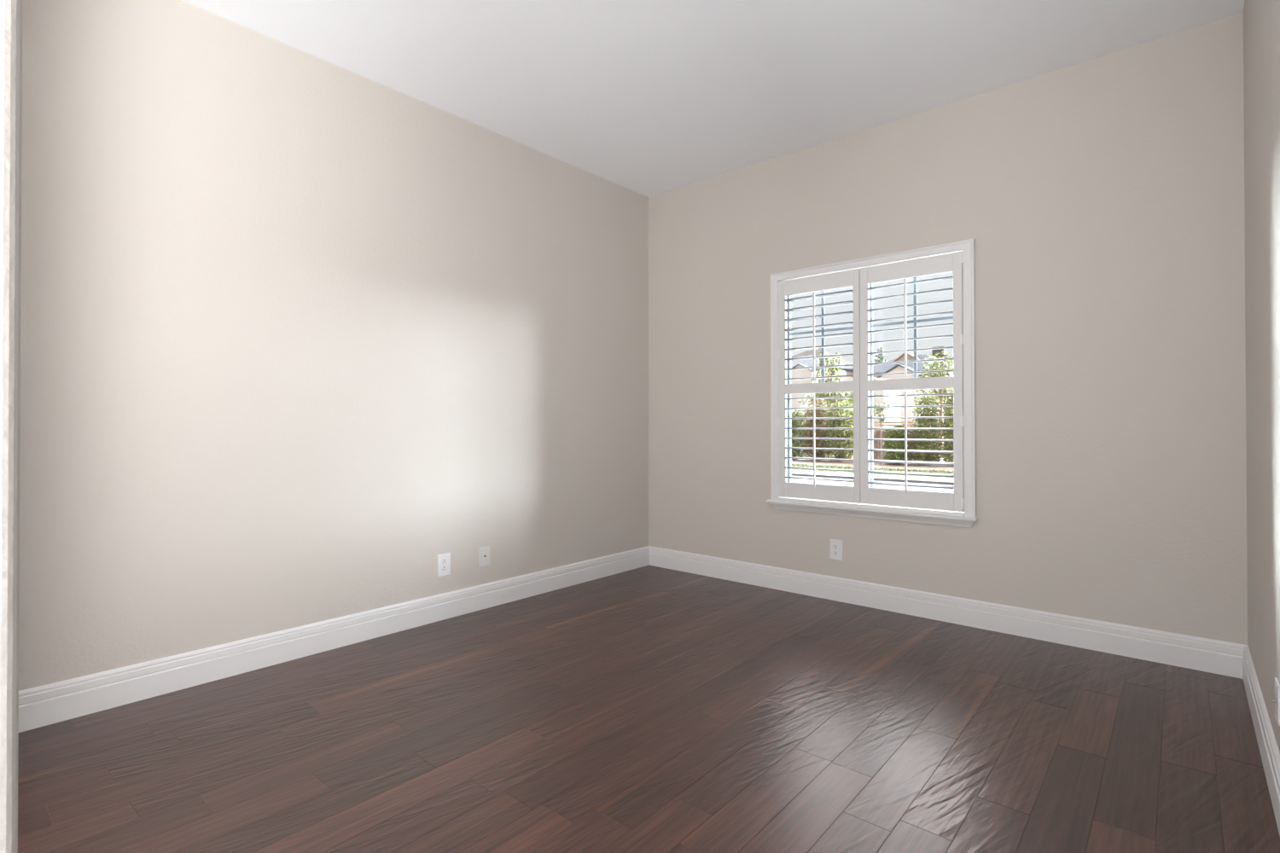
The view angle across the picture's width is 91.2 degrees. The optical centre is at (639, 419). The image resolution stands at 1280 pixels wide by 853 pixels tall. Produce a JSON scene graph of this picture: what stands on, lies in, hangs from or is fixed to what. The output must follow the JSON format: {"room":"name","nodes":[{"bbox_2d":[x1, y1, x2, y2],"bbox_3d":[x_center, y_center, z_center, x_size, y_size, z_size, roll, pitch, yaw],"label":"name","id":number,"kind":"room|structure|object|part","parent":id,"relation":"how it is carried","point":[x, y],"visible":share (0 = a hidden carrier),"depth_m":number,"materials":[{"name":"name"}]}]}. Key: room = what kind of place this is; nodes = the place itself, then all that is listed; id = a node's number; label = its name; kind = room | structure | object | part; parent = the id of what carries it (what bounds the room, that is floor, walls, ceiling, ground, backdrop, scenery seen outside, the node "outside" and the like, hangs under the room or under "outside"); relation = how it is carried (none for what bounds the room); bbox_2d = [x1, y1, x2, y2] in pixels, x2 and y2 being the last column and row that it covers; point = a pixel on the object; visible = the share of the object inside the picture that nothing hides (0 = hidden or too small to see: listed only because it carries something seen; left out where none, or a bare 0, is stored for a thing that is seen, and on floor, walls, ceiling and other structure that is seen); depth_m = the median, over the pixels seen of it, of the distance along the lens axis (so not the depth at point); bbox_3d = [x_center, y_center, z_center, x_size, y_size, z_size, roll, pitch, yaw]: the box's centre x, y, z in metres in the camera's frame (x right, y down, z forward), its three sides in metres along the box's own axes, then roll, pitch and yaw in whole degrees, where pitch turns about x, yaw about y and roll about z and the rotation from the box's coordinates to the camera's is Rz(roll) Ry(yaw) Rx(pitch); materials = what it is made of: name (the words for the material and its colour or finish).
{"room":"empty bedroom","nodes":[
{"label":"empty bedroom","id":0,"kind":"room"},
{"bbox_2d":[0,0,22,852],"bbox_3d":[-0.541,-0.325,0.447,0.300,2.790,0.123,0,-1,41],"label":"wall","id":1,"kind":"structure","parent":0,"point":[10,10],"depth_m":0.39,"materials":[{"name":"grey paint"}]},
{"bbox_2d":[18,0,648,691],"bbox_3d":[-1.208,-0.254,3.402,0.150,2.930,3.719,0,-1,41],"label":"wall","id":2,"kind":"structure","parent":0,"point":[301,332],"depth_m":2.83,"materials":[{"name":"grey paint"}]},
{"bbox_2d":[18,546,649,733],"bbox_3d":[-1.103,1.021,3.385,0.017,0.140,3.596,0,-1,41],"label":"baseboard","id":3,"kind":"structure","parent":2,"relation":"attached to","point":[43,706],"depth_m":2.79,"materials":[{"name":"white paint"}]},
{"bbox_2d":[437,552,450,577],"bbox_3d":[-1.072,0.796,3.429,0.008,0.122,0.079,0,-1,41],"label":"electrical outlet","id":4,"kind":"object","parent":2,"relation":"attached to","point":[444,560],"visible":1,"depth_m":3.43,"materials":[{"name":"white plastic"}]},
{"bbox_2d":[441,565,447,571],"bbox_3d":[-1.070,0.815,3.428,0.003,0.027,0.034,0,-1,41],"label":"receptacle","id":5,"kind":"object","parent":4,"relation":"attached to","point":[444,568],"depth_m":3.43,"materials":[{"name":"white plastic"}]},
{"bbox_2d":[441,558,447,564],"bbox_3d":[-1.070,0.776,3.428,0.003,0.027,0.034,0,-1,41],"label":"receptacle","id":6,"kind":"object","parent":4,"relation":"attached to","point":[443,561],"depth_m":3.43,"materials":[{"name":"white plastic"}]},
{"bbox_2d":[478,545,490,566],"bbox_3d":[-0.897,0.791,3.626,0.017,0.112,0.079,0,-1,41],"label":"cable plate","id":7,"kind":"object","parent":2,"relation":"attached to","point":[484,552],"visible":1,"depth_m":3.62,"materials":[{"name":"white plastic"}]},
{"bbox_2d":[17,565,1279,852],"bbox_3d":[-1.255,1.127,-0.145,5.780,0.120,9.431,0,-1,41],"label":"floor","id":8,"kind":"structure","parent":0,"point":[648,709],"depth_m":2.08,"materials":[{"name":"brown wood"}]},
{"bbox_2d":[182,0,1245,197],"bbox_3d":[-0.864,-1.821,0.354,5.750,0.200,8.189,0,-1,41],"label":"ceiling","id":9,"kind":"structure","parent":0,"point":[648,98],"depth_m":2.92,"materials":[{"name":"white paint"}]},
{"bbox_2d":[648,12,1247,645],"bbox_3d":[1.349,-0.255,3.747,3.565,2.930,0.150,0,-1,41],"label":"wall","id":10,"kind":"structure","parent":0,"point":[1101,200],"depth_m":3.10,"materials":[{"name":"grey paint"}]},
{"bbox_2d":[775,268,860,503],"bbox_3d":[1.085,-0.197,3.853,0.542,1.379,0.076,0,-1,41],"label":"shutter panel","id":11,"kind":"object","parent":10,"relation":"attached to","point":[846,278],"visible":1,"depth_m":3.83,"materials":[{"name":"white paint"}]},
{"bbox_3d":[1.064,-0.507,3.831,0.010,0.543,0.012,0,-1,41],"label":"tilt rod","id":12,"kind":"part","parent":11,"relation":"part of","materials":[{"name":"white paint"}]},
{"bbox_3d":[1.065,0.132,3.827,0.010,0.568,0.012,0,-1,41],"label":"tilt rod","id":13,"kind":"part","parent":11,"relation":"part of","materials":[{"name":"white paint"}]},
{"bbox_3d":[1.099,-0.838,3.854,0.440,0.096,0.026,0,-1,41],"label":"rail","id":14,"kind":"part","parent":11,"relation":"part of","materials":[{"name":"white paint"}]},
{"bbox_3d":[1.100,-0.195,3.849,0.440,0.063,0.026,0,-1,41],"label":"rail","id":15,"kind":"part","parent":11,"relation":"part of","materials":[{"name":"white paint"}]},
{"bbox_3d":[1.101,0.445,3.845,0.440,0.096,0.026,0,-1,41],"label":"rail","id":16,"kind":"part","parent":11,"relation":"part of","materials":[{"name":"white paint"}]},
{"bbox_2d":[829,539,842,560],"bbox_3d":[1.182,0.786,3.780,0.079,0.122,0.008,0,-1,41],"label":"electrical outlet","id":17,"kind":"object","parent":10,"relation":"attached to","point":[835,546],"visible":1,"depth_m":3.78,"materials":[{"name":"white plastic"}]},
{"bbox_2d":[832,551,838,555],"bbox_3d":[1.181,0.806,3.778,0.034,0.027,0.003,0,-1,41],"label":"receptacle","id":18,"kind":"object","parent":17,"relation":"attached to","point":[834,553],"depth_m":3.78,"materials":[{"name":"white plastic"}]},
{"bbox_2d":[832,544,838,549],"bbox_3d":[1.181,0.767,3.778,0.034,0.027,0.003,0,-1,41],"label":"receptacle","id":19,"kind":"object","parent":17,"relation":"attached to","point":[834,546],"depth_m":3.78,"materials":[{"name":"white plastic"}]},
{"bbox_2d":[786,277,953,488],"bbox_3d":[1.380,-0.199,3.761,1.088,1.398,0.024,0,-1,41],"label":"window","id":20,"kind":"structure","parent":10,"relation":"in","point":[915,321],"depth_m":3.75,"materials":[{"name":"white plastic"}]},
{"bbox_3d":[1.380,-0.199,3.761,1.088,1.398,0.024,0,-1,41],"label":"frame","id":21,"kind":"part","parent":20,"relation":"part of","materials":[{"name":"white plastic"}]},
{"bbox_2d":[766,497,977,527],"bbox_3d":[1.308,0.534,3.681,1.225,0.073,0.096,0,-1,41],"label":"trim","id":22,"kind":"structure","parent":10,"relation":"attached to","point":[911,514],"depth_m":3.60,"materials":[{"name":"white paint"}]},
{"bbox_2d":[770,238,976,517],"bbox_3d":[1.319,-0.214,3.688,1.194,1.459,0.078,0,-1,41],"label":"trim","id":23,"kind":"structure","parent":10,"relation":"attached to","point":[967,247],"depth_m":3.34,"materials":[{"name":"white paint"}]},
{"bbox_2d":[859,251,965,511],"bbox_3d":[1.505,-0.200,3.490,0.563,1.379,0.076,0,-1,41],"label":"shutter panel","id":24,"kind":"object","parent":10,"relation":"attached to","point":[953,262],"visible":1,"depth_m":3.47,"materials":[{"name":"white paint"}]},
{"bbox_3d":[1.473,-0.510,3.477,0.010,0.543,0.012,0,-1,41],"label":"tilt rod","id":25,"kind":"part","parent":24,"relation":"part of","materials":[{"name":"white paint"}]},
{"bbox_3d":[1.474,0.129,3.473,0.010,0.568,0.012,0,-1,41],"label":"tilt rod","id":26,"kind":"part","parent":24,"relation":"part of","materials":[{"name":"white paint"}]},
{"bbox_3d":[1.505,-0.841,3.502,0.454,0.096,0.026,0,-1,41],"label":"rail","id":27,"kind":"part","parent":24,"relation":"part of","materials":[{"name":"white paint"}]},
{"bbox_3d":[1.506,-0.198,3.498,0.454,0.063,0.026,0,-1,41],"label":"rail","id":28,"kind":"part","parent":24,"relation":"part of","materials":[{"name":"white paint"}]},
{"bbox_3d":[1.506,0.442,3.494,0.454,0.096,0.026,0,-1,41],"label":"rail","id":29,"kind":"part","parent":24,"relation":"part of","materials":[{"name":"white paint"}]},
{"bbox_2d":[648,546,1247,679],"bbox_3d":[1.296,1.020,3.675,3.265,0.140,0.017,0,-1,41],"label":"baseboard","id":30,"kind":"structure","parent":10,"relation":"attached to","point":[1189,652],"depth_m":3.23,"materials":[{"name":"white paint"}]},
{"bbox_2d":[1243,0,1279,753],"bbox_3d":[1.373,-0.273,1.166,0.150,2.930,3.719,0,-1,41],"label":"wall","id":31,"kind":"structure","parent":0,"point":[1261,18],"depth_m":2.04,"materials":[{"name":"grey paint"}]},
{"bbox_2d":[1242,645,1279,836],"bbox_3d":[1.312,1.003,1.212,0.017,0.140,3.719,0,-1,41],"label":"baseboard","id":32,"kind":"structure","parent":31,"relation":"attached to","point":[1269,751],"depth_m":1.97,"materials":[{"name":"white paint"}]},
{"bbox_2d":[1271,677,1279,726],"bbox_3d":[1.787,0.791,1.762,0.015,0.112,0.079,0,-1,41],"label":"cable plate","id":33,"kind":"object","parent":31,"relation":"attached to","point":[1277,700],"visible":1,"depth_m":1.75,"materials":[{"name":"white plastic"}]},
{"bbox_3d":[1.790,0.791,1.759,0.006,0.112,0.079,0,-1,41],"label":"plate","id":34,"kind":"part","parent":33,"relation":"part of","materials":[{"name":"white plastic"}]},
{"label":"outside","id":35,"kind":"structure","parent":0,"visible":0},
{"bbox_2d":[791,463,954,477],"bbox_3d":[3.349,1.683,22.949,55.000,0.270,2.326,0,-1,41],"label":"lawn","id":36,"kind":"structure","parent":35,"point":[793,465],"depth_m":19.67,"materials":[{"name":"green plant"}]},
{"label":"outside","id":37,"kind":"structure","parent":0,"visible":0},
{"bbox_2d":[791,451,953,471],"bbox_3d":[24.897,1.887,51.649,90.000,0.200,69.300,0,-1,41],"label":"planting bed","id":38,"kind":"object","parent":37,"point":[827,462],"depth_m":21.99,"materials":[{"name":"brown soil"}]},
{"bbox_2d":[791,409,808,459],"bbox_3d":[6.269,0.629,25.454,0.962,2.158,1.400,0,-1,41],"label":"shrub","id":39,"kind":"object","parent":38,"relation":"on","point":[794,423],"visible":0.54,"depth_m":25.19,"materials":[{"name":"green plant"}]},
{"bbox_2d":[797,413,810,457],"bbox_3d":[6.857,0.710,26.863,1.020,1.994,1.387,0,-1,41],"label":"shrub","id":40,"kind":"object","parent":38,"relation":"on","point":[802,414],"visible":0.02,"depth_m":26.65,"materials":[{"name":"green plant"}]},
{"bbox_2d":[801,399,830,460],"bbox_3d":[6.995,0.436,24.831,0.992,2.580,1.384,0,-1,41],"label":"shrub","id":41,"kind":"object","parent":38,"relation":"on","point":[818,422],"visible":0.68,"depth_m":24.60,"materials":[{"name":"green plant"}]},
{"bbox_3d":[6.989,0.609,24.876,0.632,2.156,0.386,0,0,-35],"label":"stem","id":42,"kind":"part","parent":41,"relation":"part of","materials":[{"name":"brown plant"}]},
{"bbox_2d":[808,405,832,458],"bbox_3d":[7.587,0.553,26.256,0.985,2.350,1.393,0,-1,41],"label":"shrub","id":43,"kind":"object","parent":38,"relation":"on","point":[828,405],"visible":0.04,"depth_m":26.08,"materials":[{"name":"green plant"}]},
{"bbox_2d":[791,354,853,440],"bbox_3d":[13.710,-1.723,51.821,8.700,7.250,8.520,0,-1,41],"label":"house","id":44,"kind":"structure","parent":38,"relation":"on","point":[805,363],"depth_m":47.84,"materials":[{"name":"grey paint"}]},
{"bbox_2d":[791,348,853,364],"bbox_3d":[17.630,-2.574,63.458,5.800,9.100,6.000,0,-1,41],"label":"roof","id":45,"kind":"structure","parent":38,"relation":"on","point":[818,352],"depth_m":62.72,"materials":[{"name":"beige paint"}]},
{"bbox_2d":[798,353,852,453],"bbox_3d":[8.794,-0.765,29.459,2.682,4.941,1.985,0,-1,41],"label":"tree","id":46,"kind":"object","parent":38,"relation":"on","point":[828,401],"visible":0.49,"depth_m":29.23,"materials":[{"name":"green plant"}]},
{"bbox_2d":[825,400,853,461],"bbox_3d":[7.714,0.470,24.209,0.997,2.502,1.401,0,-1,41],"label":"shrub","id":47,"kind":"object","parent":38,"relation":"on","point":[837,444],"visible":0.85,"depth_m":23.98,"materials":[{"name":"green plant"}]},
{"bbox_3d":[7.707,0.647,24.254,0.632,2.070,0.386,0,0,-35],"label":"stem","id":48,"kind":"part","parent":47,"relation":"part of","materials":[{"name":"green plant"}]},
{"bbox_2d":[838,398,853,459],"bbox_3d":[8.658,0.396,26.044,0.998,2.659,1.445,0,-1,41],"label":"shrub","id":49,"kind":"object","parent":38,"relation":"on","point":[849,403],"visible":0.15,"depth_m":25.78,"materials":[{"name":"green plant"}]},
{"bbox_2d":[873,345,887,362],"bbox_3d":[23.655,-2.725,61.578,1.531,9.262,1.591,0,-1,41],"label":"tree","id":50,"kind":"object","parent":38,"relation":"on","point":[881,357],"visible":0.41,"depth_m":61.52,"materials":[{"name":"green plant"}]},
{"bbox_2d":[873,401,890,465],"bbox_3d":[8.389,0.513,21.836,0.731,2.282,0.446,0,-1,41],"label":"tree","id":51,"kind":"object","parent":38,"relation":"on","point":[878,410],"visible":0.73,"depth_m":21.81,"materials":[{"name":"green plant"}]},
{"bbox_2d":[872,377,900,427],"bbox_3d":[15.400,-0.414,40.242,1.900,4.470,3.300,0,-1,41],"label":"house","id":52,"kind":"structure","parent":38,"relation":"on","point":[894,401],"depth_m":39.32,"materials":[{"name":"grey paint"}]},
{"bbox_2d":[882,424,912,465],"bbox_3d":[9.191,0.899,22.387,0.937,1.546,1.392,0,-1,41],"label":"shrub","id":53,"kind":"object","parent":38,"relation":"on","point":[891,433],"visible":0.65,"depth_m":22.09,"materials":[{"name":"green plant"}]},
{"bbox_2d":[846,351,953,443],"bbox_3d":[20.411,-1.594,46.956,7.400,6.910,9.100,0,-1,41],"label":"house","id":54,"kind":"structure","parent":38,"relation":"on","point":[893,368],"depth_m":43.48,"materials":[{"name":"grey paint"}]},
{"bbox_3d":[17.931,0.589,43.310,1.600,2.300,0.080,0,-1,41],"label":"garage door","id":55,"kind":"part","parent":54,"relation":"part of","materials":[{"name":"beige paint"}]},
{"bbox_2d":[873,421,940,461],"bbox_3d":[10.009,0.902,23.916,2.701,1.630,0.150,0,-1,41],"label":"wooden fence","id":56,"kind":"object","parent":38,"relation":"on","point":[876,433],"visible":0.09,"depth_m":24.38,"materials":[{"name":"brown wood"}]},
{"bbox_2d":[910,390,943,465],"bbox_3d":[10.081,0.339,22.016,1.036,2.676,1.402,0,-1,41],"label":"shrub","id":57,"kind":"object","parent":38,"relation":"on","point":[922,434],"visible":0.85,"depth_m":21.79,"materials":[{"name":"green plant"}]},
{"bbox_3d":[10.085,0.543,22.067,0.636,2.242,0.403,0,0,-35],"label":"stem","id":58,"kind":"part","parent":57,"relation":"part of","materials":[{"name":"green plant"}]},
{"bbox_2d":[913,349,953,457],"bbox_3d":[13.049,-0.660,27.105,2.649,4.690,1.702,0,-1,41],"label":"tree","id":59,"kind":"object","parent":38,"relation":"on","point":[937,368],"visible":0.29,"depth_m":27.03,"materials":[{"name":"green plant"}]},
{"bbox_2d":[931,346,953,364],"bbox_3d":[30.429,-2.383,57.003,9.400,8.600,6.800,0,-1,41],"label":"house","id":60,"kind":"structure","parent":38,"relation":"on","point":[939,351],"depth_m":57.28,"materials":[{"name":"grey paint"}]},
{"bbox_2d":[940,388,953,466],"bbox_3d":[10.836,0.241,21.356,1.038,2.909,1.407,0,-1,41],"label":"shrub","id":61,"kind":"object","parent":38,"relation":"on","point":[949,435],"visible":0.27,"depth_m":21.19,"materials":[{"name":"green plant"}]},
{"bbox_2d":[940,395,953,462],"bbox_3d":[11.500,0.328,22.846,0.976,2.810,1.387,0,-1,41],"label":"shrub","id":62,"kind":"object","parent":38,"relation":"on","point":[948,395],"visible":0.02,"depth_m":22.72,"materials":[{"name":"green plant"}]},
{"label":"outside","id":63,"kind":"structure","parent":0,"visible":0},
{"bbox_2d":[791,470,954,481],"bbox_3d":[0.299,1.734,23.245,90.000,0.200,1.250,0,-1,41],"label":"sidewalk","id":64,"kind":"structure","parent":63,"point":[939,479],"depth_m":17.75,"materials":[{"name":"concrete"}]},
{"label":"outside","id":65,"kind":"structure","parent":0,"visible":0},
{"bbox_2d":[791,475,954,493],"bbox_3d":[-1.550,1.772,21.109,90.000,0.200,3.900,0,-1,41],"label":"street","id":66,"kind":"structure","parent":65,"point":[795,480],"depth_m":15.77,"materials":[{"name":"grey asphalt"}]},
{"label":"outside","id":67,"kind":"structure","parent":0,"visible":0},
{"bbox_2d":[791,472,954,484],"bbox_3d":[-0.192,1.720,22.678,90.000,0.200,0.250,0,-1,41],"label":"curb","id":68,"kind":"object","parent":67,"point":[793,474],"depth_m":16.70,"materials":[{"name":"concrete"}]}
]}

